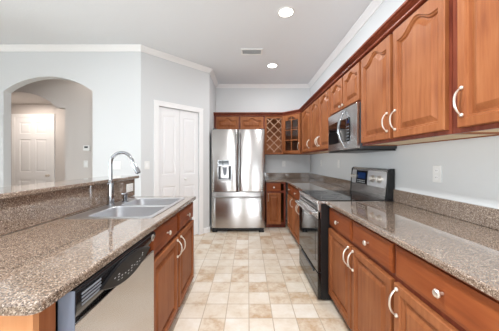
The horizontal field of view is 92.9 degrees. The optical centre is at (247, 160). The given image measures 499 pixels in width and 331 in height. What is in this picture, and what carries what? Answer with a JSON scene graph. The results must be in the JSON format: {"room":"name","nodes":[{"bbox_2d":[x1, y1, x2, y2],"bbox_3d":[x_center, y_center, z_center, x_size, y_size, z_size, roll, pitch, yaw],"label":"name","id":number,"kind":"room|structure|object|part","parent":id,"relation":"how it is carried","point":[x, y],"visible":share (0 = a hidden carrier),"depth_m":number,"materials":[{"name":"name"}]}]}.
{"room":"kitchen","nodes":[
{"label":"kitchen","id":0,"kind":"room"},
{"bbox_2d":[11,94,51,103],"bbox_3d":[-4.300,-1.220,4.600,2.600,0.060,0.900,0,0,0],"label":"ceiling","id":1,"kind":"structure","parent":0,"point":[16,98],"depth_m":4.59,"materials":[{"name":"white paint"}]},
{"bbox_2d":[11,104,64,185],"bbox_3d":[-4.300,0.030,5.000,2.600,2.440,0.100,0,0,0],"label":"wall","id":2,"kind":"structure","parent":0,"point":[15,108],"depth_m":4.95,"materials":[{"name":"white paint"}]},
{"bbox_2d":[11,114,54,185],"bbox_3d":[-4.475,0.134,4.910,0.894,2.228,0.078,0,0,0],"label":"door","id":3,"kind":"structure","parent":2,"relation":"in","point":[33,135],"depth_m":4.94,"materials":[{"name":"white wood"}]},
{"bbox_2d":[11,79,92,179],"bbox_3d":[-3.570,-0.182,4.100,4.060,2.865,0.100,0,0,0],"label":"wall","id":4,"kind":"structure","parent":0,"point":[75,98],"depth_m":4.05,"materials":[{"name":"white paint"}]},
{"bbox_2d":[83,145,89,150],"bbox_3d":[-2.750,-0.220,4.037,0.110,0.090,0.026,0,0,0],"label":"thermostat","id":5,"kind":"object","parent":4,"relation":"attached to","point":[85,147],"visible":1,"depth_m":4.03,"materials":[{"name":"white plastic"}]},
{"bbox_2d":[0,196,131,236],"bbox_3d":[-1.252,0.717,1.520,0.108,1.066,1.840,0,0,0],"label":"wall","id":6,"kind":"structure","parent":0,"point":[131,196],"depth_m":1.45,"materials":[{"name":"brown stone"}]},
{"bbox_2d":[0,179,134,235],"bbox_3d":[-1.186,0.271,1.530,0.020,0.173,1.860,0,0,0],"label":"backsplash","id":7,"kind":"structure","parent":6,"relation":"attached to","point":[18,213],"depth_m":1.42,"materials":[{"name":"stone"}]},
{"bbox_2d":[126,183,132,191],"bbox_3d":[-1.171,0.265,2.352,0.008,0.080,0.125,0,0,0],"label":"wall outlet","id":8,"kind":"object","parent":7,"relation":"attached to","point":[129,187],"visible":1,"depth_m":2.34,"materials":[{"name":"white plastic"}]},
{"bbox_2d":[0,175,138,199],"bbox_3d":[-1.294,0.167,1.535,0.292,0.030,1.930,0,0,0],"label":"countertop","id":9,"kind":"structure","parent":6,"relation":"on","point":[8,192],"depth_m":1.47,"materials":[{"name":"stone"}]},
{"bbox_2d":[0,52,140,195],"bbox_3d":[-3.555,-0.182,3.395,4.090,2.865,0.110,0,0,0],"label":"wall","id":10,"kind":"structure","parent":0,"point":[114,78],"depth_m":3.34,"materials":[{"name":"white paint"}]},
{"bbox_2d":[113,161,120,168],"bbox_3d":[-1.850,0.060,3.334,0.118,0.117,0.012,0,0,0],"label":"light switch","id":11,"kind":"object","parent":10,"relation":"attached to","point":[116,164],"visible":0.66,"depth_m":3.33,"materials":[{"name":"white plastic"}]},
{"bbox_2d":[141,52,208,234],"bbox_3d":[-1.130,-0.182,3.790,0.100,2.865,1.174,0,0,45],"label":"wall","id":12,"kind":"structure","parent":0,"point":[162,79],"depth_m":3.60,"materials":[{"name":"white paint"}]},
{"bbox_2d":[144,161,149,168],"bbox_3d":[-1.446,0.060,3.396,0.072,0.117,0.012,0,0,-45],"label":"light switch","id":13,"kind":"object","parent":12,"relation":"attached to","point":[146,163],"visible":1,"depth_m":3.39,"materials":[{"name":"white plastic"}]},
{"bbox_2d":[153,100,203,234],"bbox_3d":[-1.089,0.176,3.778,0.857,2.143,0.084,0,0,-45],"label":"door","id":14,"kind":"structure","parent":12,"relation":"in","point":[175,131],"depth_m":3.79,"materials":[{"name":"white wood"}]},
{"bbox_2d":[0,0,372,83],"bbox_3d":[-2.083,-1.665,0.910,7.033,0.100,8.460,0,0,0],"label":"ceiling","id":15,"kind":"structure","parent":0,"point":[213,34],"depth_m":2.87,"materials":[{"name":"white paint"}]},
{"bbox_2d":[241,49,262,54],"bbox_3d":[0.055,-1.608,3.500,0.320,0.013,0.190,0,0,0],"label":"ceiling vent","id":16,"kind":"object","parent":15,"relation":"in","point":[243,51],"visible":1,"depth_m":3.49,"materials":[{"name":"white plastic"}]},
{"bbox_2d":[267,63,277,67],"bbox_3d":[0.412,-1.611,4.010,0.188,0.008,0.188,0,0,0],"label":"recessed light","id":17,"kind":"object","parent":15,"relation":"in","point":[272,65],"visible":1,"depth_m":3.99,"materials":[{"name":"white plastic"}]},
{"bbox_2d":[277,6,294,17],"bbox_3d":[0.412,-1.611,2.570,0.188,0.008,0.188,0,0,0],"label":"recessed light","id":18,"kind":"object","parent":15,"relation":"in","point":[284,12],"visible":1,"depth_m":2.56,"materials":[{"name":"white plastic"}]},
{"bbox_2d":[209,74,215,226],"bbox_3d":[-0.730,-0.182,4.595,0.100,2.865,0.850,0,0,0],"label":"wall","id":19,"kind":"structure","parent":0,"point":[212,89],"depth_m":4.30,"materials":[{"name":"white paint"}]},
{"bbox_2d":[203,225,211,233],"bbox_3d":[-0.679,1.204,4.481,0.095,0.091,0.836,0,0,6],"label":"baseboard","id":20,"kind":"structure","parent":19,"relation":"attached to","point":[207,229],"depth_m":4.13,"materials":[{"name":"white"}]},
{"bbox_2d":[169,220,351,330],"bbox_3d":[-2.083,1.300,0.910,7.033,0.100,8.460,0,0,0],"label":"floor","id":21,"kind":"structure","parent":0,"point":[243,280],"depth_m":2.29,"materials":[{"name":"tile"}]},
{"bbox_2d":[0,302,55,330],"bbox_3d":[-0.882,0.820,0.665,0.624,0.859,0.073,0,0,0],"label":"end panel","id":22,"kind":"object","parent":21,"relation":"on","point":[45,320],"visible":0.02,"depth_m":0.63,"materials":[{"name":"brown wood"}]},
{"bbox_3d":[-0.882,0.820,0.638,0.623,0.859,0.019,0,0,0],"label":"panel","id":23,"kind":"part","parent":22,"relation":"part of","materials":[{"name":"brown wood"}]},
{"bbox_2d":[56,231,155,330],"bbox_3d":[-0.815,0.820,1.020,0.614,0.856,0.615,0,0,0],"label":"dishwasher","id":24,"kind":"object","parent":21,"relation":"on","point":[119,296],"visible":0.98,"depth_m":0.95,"materials":[{"name":"silver metal"}]},
{"bbox_2d":[56,300,57,330],"bbox_3d":[-0.847,0.776,1.022,0.550,0.768,0.604,0,0,0],"label":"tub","id":25,"kind":"object","parent":24,"relation":"in","point":[57,300],"depth_m":0.72,"materials":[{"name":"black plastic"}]},
{"bbox_3d":[-0.547,0.773,0.714,0.050,0.759,0.003,0,0,0],"label":"trim","id":26,"kind":"part","parent":24,"relation":"part of","materials":[{"name":"blue"}]},
{"bbox_3d":[-0.548,0.827,1.022,0.044,0.657,0.612,0,0,0],"label":"door","id":27,"kind":"part","parent":24,"relation":"part of","materials":[{"name":"silver metal"}]},
{"bbox_2d":[148,202,193,330],"bbox_3d":[-0.827,0.820,1.873,0.648,0.859,1.055,0,0,0],"label":"base cabinet","id":28,"kind":"object","parent":21,"relation":"on","point":[172,245],"visible":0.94,"depth_m":1.72,"materials":[{"name":"brown wood"}]},
{"bbox_2d":[0,196,195,315],"bbox_3d":[-0.854,0.373,1.507,0.648,0.030,1.826,0,0,0],"label":"countertop","id":29,"kind":"structure","parent":28,"relation":"on","point":[40,264],"depth_m":0.93,"materials":[{"name":"stone"}]},
{"bbox_2d":[106,151,140,205],"bbox_3d":[-0.996,0.136,1.980,0.268,0.433,0.221,0,0,0],"label":"faucet","id":30,"kind":"object","parent":29,"relation":"on","point":[110,198],"visible":1,"depth_m":1.89,"materials":[{"name":"silver metal"}]},
{"bbox_2d":[64,198,184,218],"bbox_3d":[-0.870,0.442,1.875,0.540,0.177,0.810,0,0,0],"label":"sink","id":31,"kind":"object","parent":29,"relation":"in","point":[135,208],"visible":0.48,"depth_m":1.85,"materials":[{"name":"silver metal"}]},
{"bbox_2d":[89,207,164,216],"bbox_3d":[-0.833,0.444,1.679,0.399,0.172,0.353,0,0,0],"label":"basin","id":32,"kind":"object","parent":31,"relation":"in","point":[111,211],"depth_m":1.85,"materials":[{"name":"silver metal"}]},
{"bbox_2d":[122,199,178,204],"bbox_3d":[-0.833,0.444,2.071,0.399,0.172,0.353,0,0,0],"label":"basin","id":33,"kind":"object","parent":31,"relation":"in","point":[135,201],"depth_m":2.24,"materials":[{"name":"silver metal"}]},
{"bbox_3d":[-0.559,0.486,1.606,0.020,0.148,0.494,0,0,0],"label":"drawer","id":34,"kind":"part","parent":28,"relation":"part of","materials":[{"name":"brown wood"}]},
{"bbox_3d":[-0.558,0.880,1.606,0.018,0.468,0.382,0,0,0],"label":"panel","id":35,"kind":"part","parent":28,"relation":"part of","materials":[{"name":"brown wood"}]},
{"bbox_3d":[-0.557,0.880,1.606,0.024,0.580,0.494,0,0,0],"label":"door","id":36,"kind":"part","parent":28,"relation":"part of","materials":[{"name":"brown wood"}]},
{"bbox_3d":[-0.580,0.782,1.873,0.019,0.785,1.055,0,0,0],"label":"frame","id":37,"kind":"part","parent":28,"relation":"part of","materials":[{"name":"brown wood"}]},
{"bbox_3d":[-0.524,0.674,1.825,0.042,0.145,0.021,0,0,0],"label":"handle","id":38,"kind":"part","parent":28,"relation":"part of","materials":[{"name":"silver metal"}]},
{"bbox_3d":[-0.524,0.674,1.921,0.042,0.145,0.021,0,0,0],"label":"handle","id":39,"kind":"part","parent":28,"relation":"part of","materials":[{"name":"silver metal"}]},
{"bbox_3d":[-0.559,0.486,2.139,0.020,0.148,0.494,0,0,0],"label":"drawer","id":40,"kind":"part","parent":28,"relation":"part of","materials":[{"name":"brown wood"}]},
{"bbox_3d":[-0.557,0.880,2.139,0.024,0.580,0.494,0,0,0],"label":"door","id":41,"kind":"part","parent":28,"relation":"part of","materials":[{"name":"brown wood"}]},
{"bbox_3d":[-0.558,0.880,2.139,0.018,0.468,0.382,0,0,0],"label":"panel","id":42,"kind":"part","parent":28,"relation":"part of","materials":[{"name":"brown wood"}]},
{"bbox_2d":[211,128,264,231],"bbox_3d":[-0.173,0.339,4.508,0.941,1.822,0.864,0,0,0],"label":"refrigerator","id":43,"kind":"object","parent":21,"relation":"on","point":[237,155],"visible":1,"depth_m":4.14,"materials":[{"name":"grey metal"}]},
{"bbox_3d":[-0.410,-0.009,4.175,0.468,1.093,0.070,0,0,0],"label":"door","id":44,"kind":"part","parent":43,"relation":"part of","materials":[{"name":"silver metal"}]},
{"bbox_3d":[-0.203,-0.020,4.109,0.022,0.967,0.066,0,0,0],"label":"handle","id":45,"kind":"part","parent":43,"relation":"part of","materials":[{"name":"silver metal"}]},
{"bbox_3d":[-0.173,0.861,4.175,0.941,0.629,0.070,0,0,0],"label":"freezer drawer","id":46,"kind":"part","parent":43,"relation":"part of","materials":[{"name":"silver metal"}]},
{"bbox_3d":[-0.173,0.625,4.113,0.847,0.023,0.066,0,0,0],"label":"handle","id":47,"kind":"part","parent":43,"relation":"part of","materials":[{"name":"silver metal"}]},
{"bbox_3d":[-0.143,-0.020,4.109,0.022,0.967,0.066,0,0,0],"label":"handle","id":48,"kind":"part","parent":43,"relation":"part of","materials":[{"name":"silver metal"}]},
{"bbox_3d":[0.063,-0.009,4.175,0.468,1.093,0.070,0,0,0],"label":"door","id":49,"kind":"part","parent":43,"relation":"part of","materials":[{"name":"silver metal"}]},
{"bbox_2d":[265,181,285,226],"bbox_3d":[0.517,0.820,4.676,0.365,0.859,0.685,0,0,0],"label":"base cabinet","id":50,"kind":"object","parent":21,"relation":"on","point":[275,192],"visible":0.96,"depth_m":4.38,"materials":[{"name":"brown wood"}]},
{"bbox_3d":[0.478,0.486,4.389,0.263,0.148,0.020,0,0,0],"label":"drawer","id":51,"kind":"part","parent":50,"relation":"part of","materials":[{"name":"brown wood"}]},
{"bbox_3d":[0.478,0.880,4.387,0.263,0.580,0.024,0,0,0],"label":"door","id":52,"kind":"part","parent":50,"relation":"part of","materials":[{"name":"brown wood"}]},
{"bbox_3d":[0.478,0.880,4.388,0.151,0.468,0.018,0,0,0],"label":"panel","id":53,"kind":"part","parent":50,"relation":"part of","materials":[{"name":"brown wood"}]},
{"bbox_2d":[287,184,293,233],"bbox_3d":[0.990,0.820,4.053,0.643,0.859,0.595,0,0,0],"label":"base cabinet","id":54,"kind":"object","parent":21,"relation":"on","point":[290,196],"visible":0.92,"depth_m":3.98,"materials":[{"name":"brown wood"}]},
{"bbox_3d":[0.722,0.880,4.024,0.024,0.580,0.513,0,0,0],"label":"door","id":55,"kind":"part","parent":54,"relation":"part of","materials":[{"name":"brown wood"}]},
{"bbox_3d":[0.723,0.880,4.024,0.018,0.468,0.401,0,0,0],"label":"panel","id":56,"kind":"part","parent":54,"relation":"part of","materials":[{"name":"brown wood"}]},
{"bbox_3d":[0.724,0.486,4.024,0.020,0.148,0.513,0,0,0],"label":"drawer","id":57,"kind":"part","parent":54,"relation":"part of","materials":[{"name":"brown wood"}]},
{"bbox_2d":[293,187,300,243],"bbox_3d":[0.990,0.820,3.312,0.643,0.859,0.884,0,0,0],"label":"base cabinet","id":58,"kind":"object","parent":21,"relation":"on","point":[296,194],"visible":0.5,"depth_m":3.51,"materials":[{"name":"brown wood"}]},
{"bbox_3d":[0.722,0.880,3.533,0.024,0.580,0.420,0,0,0],"label":"door","id":59,"kind":"part","parent":58,"relation":"part of","materials":[{"name":"brown wood"}]},
{"bbox_3d":[0.723,0.880,3.533,0.018,0.468,0.308,0,0,0],"label":"panel","id":60,"kind":"part","parent":58,"relation":"part of","materials":[{"name":"brown wood"}]},
{"bbox_3d":[0.724,0.486,3.533,0.020,0.148,0.420,0,0,0],"label":"drawer","id":61,"kind":"part","parent":58,"relation":"part of","materials":[{"name":"brown wood"}]},
{"bbox_2d":[265,173,350,189],"bbox_3d":[0.822,0.319,3.946,0.979,0.138,2.145,0,0,0],"label":"countertop","id":62,"kind":"structure","parent":58,"relation":"on","point":[301,181],"depth_m":3.95,"materials":[{"name":"stone"}]},
{"bbox_2d":[295,167,394,298],"bbox_3d":[0.928,0.660,2.487,0.754,1.180,0.756,0,0,0],"label":"range","id":63,"kind":"object","parent":21,"relation":"on","point":[366,184],"visible":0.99,"depth_m":2.29,"materials":[{"name":"black metal"}]},
{"bbox_3d":[0.585,0.475,2.487,0.068,0.026,0.657,0,0,0],"label":"handle","id":64,"kind":"part","parent":63,"relation":"part of","materials":[{"name":"silver metal"}]},
{"bbox_3d":[0.617,1.025,2.487,0.006,0.020,0.516,0,0,0],"label":"drawer pull","id":65,"kind":"part","parent":63,"relation":"part of","materials":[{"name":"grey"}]},
{"bbox_3d":[0.635,1.117,2.487,0.030,0.230,0.756,0,0,0],"label":"storage drawer","id":66,"kind":"part","parent":63,"relation":"part of","materials":[{"name":"black glass"}]},
{"bbox_3d":[0.635,0.723,2.487,0.030,0.545,0.756,0,0,0],"label":"oven door","id":67,"kind":"part","parent":63,"relation":"part of","materials":[{"name":"black glass"}]},
{"bbox_3d":[0.635,0.482,2.487,0.030,0.065,0.756,0,0,0],"label":"door trim","id":68,"kind":"part","parent":63,"relation":"part of","materials":[{"name":"silver metal"}]},
{"bbox_3d":[0.637,0.413,2.487,0.026,0.062,0.756,0,0,0],"label":"vent trim","id":69,"kind":"part","parent":63,"relation":"part of","materials":[{"name":"silver metal"}]},
{"bbox_3d":[0.924,0.369,2.487,0.619,0.023,0.756,0,0,0],"label":"cooktop frame","id":70,"kind":"part","parent":63,"relation":"part of","materials":[{"name":"silver metal"}]},
{"bbox_3d":[0.933,0.355,2.487,0.591,0.005,0.724,0,0,0],"label":"cooktop glass","id":71,"kind":"part","parent":63,"relation":"part of","materials":[{"name":"black glass"}]},
{"bbox_3d":[1.247,0.175,2.782,0.017,0.150,0.100,0,0,0],"label":"knob plate","id":72,"kind":"part","parent":63,"relation":"part of","materials":[{"name":"white"}]},
{"bbox_3d":[1.247,0.175,2.602,0.016,0.140,0.240,0,0,0],"label":"control panel","id":73,"kind":"part","parent":63,"relation":"part of","materials":[{"name":"black glass"}]},
{"bbox_3d":[1.230,0.174,2.357,0.036,0.071,0.072,0,0,0],"label":"burner knob","id":74,"kind":"part","parent":63,"relation":"part of","materials":[{"name":"silver metal"}]},
{"bbox_3d":[1.247,0.175,2.307,0.017,0.150,0.330,0,0,0],"label":"knob plate","id":75,"kind":"part","parent":63,"relation":"part of","materials":[{"name":"white metal"}]},
{"bbox_3d":[1.230,0.174,2.237,0.036,0.071,0.072,0,0,0],"label":"burner knob","id":76,"kind":"part","parent":63,"relation":"part of","materials":[{"name":"silver metal"}]},
{"bbox_2d":[329,208,396,330],"bbox_3d":[0.990,0.820,1.639,0.643,0.859,0.935,0,0,0],"label":"base cabinet","id":77,"kind":"object","parent":21,"relation":"on","point":[362,262],"visible":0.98,"depth_m":1.50,"materials":[{"name":"brown wood"}]},
{"bbox_3d":[0.723,0.880,1.871,0.018,0.468,0.334,0,0,0],"label":"panel","id":78,"kind":"part","parent":77,"relation":"part of","materials":[{"name":"brown wood"}]},
{"bbox_3d":[0.724,0.486,1.871,0.020,0.148,0.446,0,0,0],"label":"drawer","id":79,"kind":"part","parent":77,"relation":"part of","materials":[{"name":"brown wood"}]},
{"bbox_3d":[0.722,0.880,1.871,0.024,0.580,0.446,0,0,0],"label":"door","id":80,"kind":"part","parent":77,"relation":"part of","materials":[{"name":"brown wood"}]},
{"bbox_3d":[0.689,0.674,1.677,0.042,0.145,0.021,0,0,0],"label":"handle","id":81,"kind":"part","parent":77,"relation":"part of","materials":[{"name":"silver metal"}]},
{"bbox_3d":[0.689,0.674,1.601,0.042,0.145,0.021,0,0,0],"label":"handle","id":82,"kind":"part","parent":77,"relation":"part of","materials":[{"name":"silver metal"}]},
{"bbox_3d":[0.745,0.782,1.639,0.019,0.785,0.935,0,0,0],"label":"frame","id":83,"kind":"part","parent":77,"relation":"part of","materials":[{"name":"brown wood"}]},
{"bbox_3d":[0.723,0.880,1.406,0.018,0.468,0.334,0,0,0],"label":"panel","id":84,"kind":"part","parent":77,"relation":"part of","materials":[{"name":"brown wood"}]},
{"bbox_3d":[0.722,0.880,1.406,0.024,0.580,0.446,0,0,0],"label":"door","id":85,"kind":"part","parent":77,"relation":"part of","materials":[{"name":"brown wood"}]},
{"bbox_3d":[0.724,0.486,1.406,0.020,0.148,0.446,0,0,0],"label":"drawer","id":86,"kind":"part","parent":77,"relation":"part of","materials":[{"name":"brown wood"}]},
{"bbox_2d":[326,189,498,300],"bbox_3d":[1.000,0.319,1.317,0.623,0.138,1.573,0,0,0],"label":"countertop","id":87,"kind":"structure","parent":77,"relation":"on","point":[461,239],"depth_m":1.24,"materials":[{"name":"stone"}]},
{"bbox_2d":[388,245,498,330],"bbox_3d":[0.990,0.820,0.869,0.643,0.859,0.600,0,0,0],"label":"base cabinet","id":88,"kind":"object","parent":21,"relation":"on","point":[427,297],"visible":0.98,"depth_m":0.91,"materials":[{"name":"brown wood"}]},
{"bbox_3d":[0.689,0.674,1.129,0.042,0.145,0.021,0,0,0],"label":"handle","id":89,"kind":"part","parent":88,"relation":"part of","materials":[{"name":"silver metal"}]},
{"bbox_3d":[0.723,0.880,0.869,0.018,0.468,0.464,0,0,0],"label":"panel","id":90,"kind":"part","parent":88,"relation":"part of","materials":[{"name":"brown wood"}]},
{"bbox_3d":[0.722,0.880,0.869,0.024,0.580,0.576,0,0,0],"label":"door","id":91,"kind":"part","parent":88,"relation":"part of","materials":[{"name":"brown wood"}]},
{"bbox_3d":[0.699,0.486,0.869,0.031,0.032,0.033,0,0,0],"label":"knob","id":92,"kind":"part","parent":88,"relation":"part of","materials":[{"name":"silver metal"}]},
{"bbox_2d":[216,88,309,219],"bbox_3d":[0.327,-0.182,5.080,2.213,2.865,0.120,0,0,0],"label":"wall","id":93,"kind":"structure","parent":0,"point":[227,99],"depth_m":5.02,"materials":[{"name":"white paint"}]},
{"bbox_2d":[214,116,264,128],"bbox_3d":[-0.169,-0.748,4.853,1.008,0.296,0.331,0,0,0],"label":"upper cabinet","id":94,"kind":"object","parent":93,"relation":"attached to","point":[220,122],"visible":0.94,"depth_m":4.69,"materials":[{"name":"brown wood"}]},
{"bbox_3d":[-0.406,-0.750,4.699,0.443,0.256,0.024,0,0,0],"label":"door","id":95,"kind":"part","parent":94,"relation":"part of","materials":[{"name":"brown wood"}]},
{"bbox_3d":[-0.406,-0.758,4.700,0.331,0.160,0.018,0,0,0],"label":"panel","id":96,"kind":"part","parent":94,"relation":"part of","materials":[{"name":"brown wood"}]},
{"bbox_3d":[0.076,-0.750,4.699,0.458,0.256,0.024,0,0,0],"label":"door","id":97,"kind":"part","parent":94,"relation":"part of","materials":[{"name":"brown wood"}]},
{"bbox_3d":[0.076,-0.758,4.700,0.346,0.160,0.018,0,0,0],"label":"panel","id":98,"kind":"part","parent":94,"relation":"part of","materials":[{"name":"brown wood"}]},
{"bbox_2d":[265,116,282,154],"bbox_3d":[0.519,-0.514,4.865,0.363,0.763,0.306,0,0,0],"label":"wine rack","id":99,"kind":"object","parent":93,"relation":"attached to","point":[273,124],"visible":0.91,"depth_m":4.98,"materials":[{"name":"brown wood"}]},
{"bbox_2d":[265,173,308,177],"bbox_3d":[0.821,0.304,5.008,0.978,0.108,0.020,0,0,0],"label":"backsplash","id":100,"kind":"structure","parent":93,"relation":"attached to","point":[267,175],"depth_m":5.00,"materials":[{"name":"stone"}]},
{"bbox_2d":[213,0,427,115],"bbox_3d":[0.167,-0.926,2.659,1.687,0.060,4.117,0,0,0],"label":"crown molding","id":101,"kind":"structure","parent":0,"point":[408,7],"depth_m":2.02,"materials":[{"name":"brown wood"}]},
{"bbox_2d":[310,0,498,208],"bbox_3d":[1.373,-0.182,0.910,0.120,2.865,8.220,0,0,0],"label":"wall","id":102,"kind":"structure","parent":0,"point":[470,167],"depth_m":1.74,"materials":[{"name":"white paint"}]},
{"bbox_2d":[0,0,384,87],"bbox_3d":[-2.083,-1.579,0.910,6.793,0.071,8.220,0,0,0],"label":"trim","id":103,"kind":"structure","parent":102,"relation":"attached to","point":[374,5],"depth_m":3.33,"materials":[{"name":"white"}]},
{"bbox_2d":[282,113,311,154],"bbox_3d":[1.000,-0.514,4.699,0.622,0.763,0.637,0,0,0],"label":"upper cabinet","id":104,"kind":"object","parent":102,"relation":"attached to","point":[292,124],"visible":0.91,"depth_m":4.65,"materials":[{"name":"brown wood"}]},
{"bbox_3d":[0.832,-0.515,4.539,0.388,0.725,0.024,0,0,45],"label":"door","id":105,"kind":"part","parent":104,"relation":"part of","materials":[{"name":"brown wood"}]},
{"bbox_3d":[0.848,-0.514,4.555,0.416,0.763,0.018,0,0,45],"label":"frame","id":106,"kind":"part","parent":104,"relation":"part of","materials":[{"name":"brown wood"}]},
{"bbox_2d":[302,106,321,153],"bbox_3d":[1.125,-0.514,4.082,0.373,0.763,0.651,0,0,0],"label":"upper cabinet","id":107,"kind":"object","parent":102,"relation":"attached to","point":[305,114],"visible":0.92,"depth_m":4.05,"materials":[{"name":"brown wood"}]},
{"bbox_3d":[0.992,-0.516,4.038,0.024,0.723,0.537,0,0,0],"label":"door","id":108,"kind":"part","parent":107,"relation":"part of","materials":[{"name":"brown wood"}]},
{"bbox_3d":[0.993,-0.524,4.038,0.018,0.627,0.425,0,0,0],"label":"panel","id":109,"kind":"part","parent":107,"relation":"part of","materials":[{"name":"brown wood"}]},
{"bbox_2d":[310,88,331,152],"bbox_3d":[1.125,-0.514,3.297,0.373,0.763,0.913,0,0,0],"label":"upper cabinet","id":110,"kind":"object","parent":102,"relation":"attached to","point":[320,109],"visible":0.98,"depth_m":3.25,"materials":[{"name":"brown wood"}]},
{"bbox_3d":[0.992,-0.516,3.525,0.024,0.723,0.430,0,0,0],"label":"door","id":111,"kind":"part","parent":110,"relation":"part of","materials":[{"name":"brown wood"}]},
{"bbox_3d":[0.993,-0.524,3.525,0.018,0.627,0.318,0,0,0],"label":"panel","id":112,"kind":"part","parent":110,"relation":"part of","materials":[{"name":"brown wood"}]},
{"bbox_3d":[1.014,-0.514,3.297,0.019,0.763,0.913,0,0,0],"label":"frame","id":113,"kind":"part","parent":110,"relation":"part of","materials":[{"name":"brown wood"}]},
{"bbox_3d":[0.993,-0.524,3.070,0.018,0.627,0.318,0,0,0],"label":"panel","id":114,"kind":"part","parent":110,"relation":"part of","materials":[{"name":"brown wood"}]},
{"bbox_3d":[0.992,-0.516,3.070,0.024,0.723,0.430,0,0,0],"label":"door","id":115,"kind":"part","parent":110,"relation":"part of","materials":[{"name":"brown wood"}]},
{"bbox_2d":[309,173,350,188],"bbox_3d":[1.301,0.304,3.936,0.020,0.108,2.125,0,0,0],"label":"backsplash","id":116,"kind":"structure","parent":102,"relation":"attached to","point":[344,183],"depth_m":3.62,"materials":[{"name":"stone"}]},
{"bbox_2d":[330,61,360,115],"bbox_3d":[1.132,-0.709,2.460,0.358,0.374,0.756,0,0,0],"label":"upper cabinet","id":117,"kind":"object","parent":102,"relation":"attached to","point":[346,91],"visible":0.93,"depth_m":2.37,"materials":[{"name":"brown wood"}]},
{"bbox_3d":[0.993,-0.719,2.648,0.018,0.238,0.240,0,0,0],"label":"panel","id":118,"kind":"part","parent":117,"relation":"part of","materials":[{"name":"brown wood"}]},
{"bbox_3d":[0.992,-0.711,2.648,0.024,0.334,0.352,0,0,0],"label":"door","id":119,"kind":"part","parent":117,"relation":"part of","materials":[{"name":"brown wood"}]},
{"bbox_3d":[0.992,-0.711,2.272,0.024,0.334,0.352,0,0,0],"label":"door","id":120,"kind":"part","parent":117,"relation":"part of","materials":[{"name":"brown wood"}]},
{"bbox_3d":[0.993,-0.719,2.272,0.018,0.238,0.240,0,0,0],"label":"panel","id":121,"kind":"part","parent":117,"relation":"part of","materials":[{"name":"brown wood"}]},
{"bbox_2d":[328,102,396,152],"bbox_3d":[1.091,-0.304,2.460,0.439,0.425,0.752,0,0,0],"label":"microwave","id":122,"kind":"object","parent":117,"relation":"attached to","point":[344,127],"visible":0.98,"depth_m":2.27,"materials":[{"name":"grey metal"}]},
{"bbox_3d":[0.968,-0.314,2.564,0.033,0.403,0.543,0,0,0],"label":"door","id":123,"kind":"part","parent":122,"relation":"part of","materials":[{"name":"silver metal"}]},
{"bbox_3d":[0.914,-0.310,2.324,0.084,0.371,0.028,0,0,0],"label":"handle","id":124,"kind":"part","parent":122,"relation":"part of","materials":[{"name":"silver metal"}]},
{"bbox_3d":[0.950,-0.300,2.248,0.002,0.225,0.069,0,0,0],"label":"keypad glass","id":125,"kind":"part","parent":122,"relation":"part of","materials":[{"name":"black glass"}]},
{"bbox_3d":[0.968,-0.314,2.187,0.033,0.403,0.205,0,0,0],"label":"control panel","id":126,"kind":"part","parent":122,"relation":"part of","materials":[{"name":"silver metal"}]},
{"bbox_2d":[361,0,498,145],"bbox_3d":[1.125,-0.514,1.623,0.373,0.763,0.913,0,0,0],"label":"upper cabinet","id":127,"kind":"object","parent":102,"relation":"attached to","point":[407,78],"visible":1,"depth_m":1.43,"materials":[{"name":"brown wood"}]},
{"bbox_3d":[0.993,-0.524,1.850,0.018,0.627,0.306,0,0,0],"label":"panel","id":128,"kind":"part","parent":127,"relation":"part of","materials":[{"name":"brown wood"}]},
{"bbox_3d":[0.992,-0.516,1.850,0.024,0.723,0.418,0,0,0],"label":"door","id":129,"kind":"part","parent":127,"relation":"part of","materials":[{"name":"brown wood"}]},
{"bbox_3d":[0.959,-0.273,1.669,0.042,0.145,0.021,0,0,0],"label":"handle","id":130,"kind":"part","parent":127,"relation":"part of","materials":[{"name":"silver metal"}]},
{"bbox_3d":[0.959,-0.273,1.577,0.042,0.145,0.021,0,0,0],"label":"handle","id":131,"kind":"part","parent":127,"relation":"part of","materials":[{"name":"silver metal"}]},
{"bbox_3d":[1.014,-0.514,1.623,0.019,0.763,0.913,0,0,0],"label":"frame","id":132,"kind":"part","parent":127,"relation":"part of","materials":[{"name":"brown wood"}]},
{"bbox_3d":[0.993,-0.524,1.394,0.018,0.627,0.308,0,0,0],"label":"panel","id":133,"kind":"part","parent":127,"relation":"part of","materials":[{"name":"brown wood"}]},
{"bbox_3d":[0.992,-0.516,1.394,0.024,0.723,0.420,0,0,0],"label":"door","id":134,"kind":"part","parent":127,"relation":"part of","materials":[{"name":"brown wood"}]},
{"bbox_3d":[1.164,-0.148,1.623,0.278,0.018,0.877,0,0,0],"label":"panel","id":135,"kind":"part","parent":127,"relation":"part of","materials":[{"name":"brown wood"}]},
{"bbox_2d":[433,165,441,182],"bbox_3d":[1.308,0.090,1.642,0.008,0.117,0.072,0,0,0],"label":"wall outlet","id":136,"kind":"object","parent":102,"relation":"attached to","point":[437,170],"visible":1,"depth_m":1.63,"materials":[{"name":"white plastic"}]},
{"bbox_2d":[393,189,498,229],"bbox_3d":[1.301,0.304,1.317,0.020,0.108,1.573,0,0,0],"label":"backsplash","id":137,"kind":"structure","parent":102,"relation":"attached to","point":[485,216],"depth_m":1.50,"materials":[{"name":"stone"}]},
{"bbox_2d":[453,0,498,133],"bbox_3d":[1.125,-0.514,0.883,0.373,0.763,0.560,0,0,0],"label":"upper cabinet","id":138,"kind":"object","parent":102,"relation":"attached to","point":[475,22],"visible":1,"depth_m":1.03,"materials":[{"name":"brown wood"}]},
{"bbox_3d":[0.959,-0.273,1.085,0.042,0.145,0.021,0,0,0],"label":"handle","id":139,"kind":"part","parent":138,"relation":"part of","materials":[{"name":"silver metal"}]},
{"bbox_3d":[0.993,-0.524,0.868,0.018,0.627,0.378,0,0,0],"label":"panel","id":140,"kind":"part","parent":138,"relation":"part of","materials":[{"name":"brown wood"}]},
{"bbox_3d":[1.164,-0.148,0.883,0.278,0.018,0.524,0,0,0],"label":"panel","id":141,"kind":"part","parent":138,"relation":"part of","materials":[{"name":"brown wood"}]}
]}

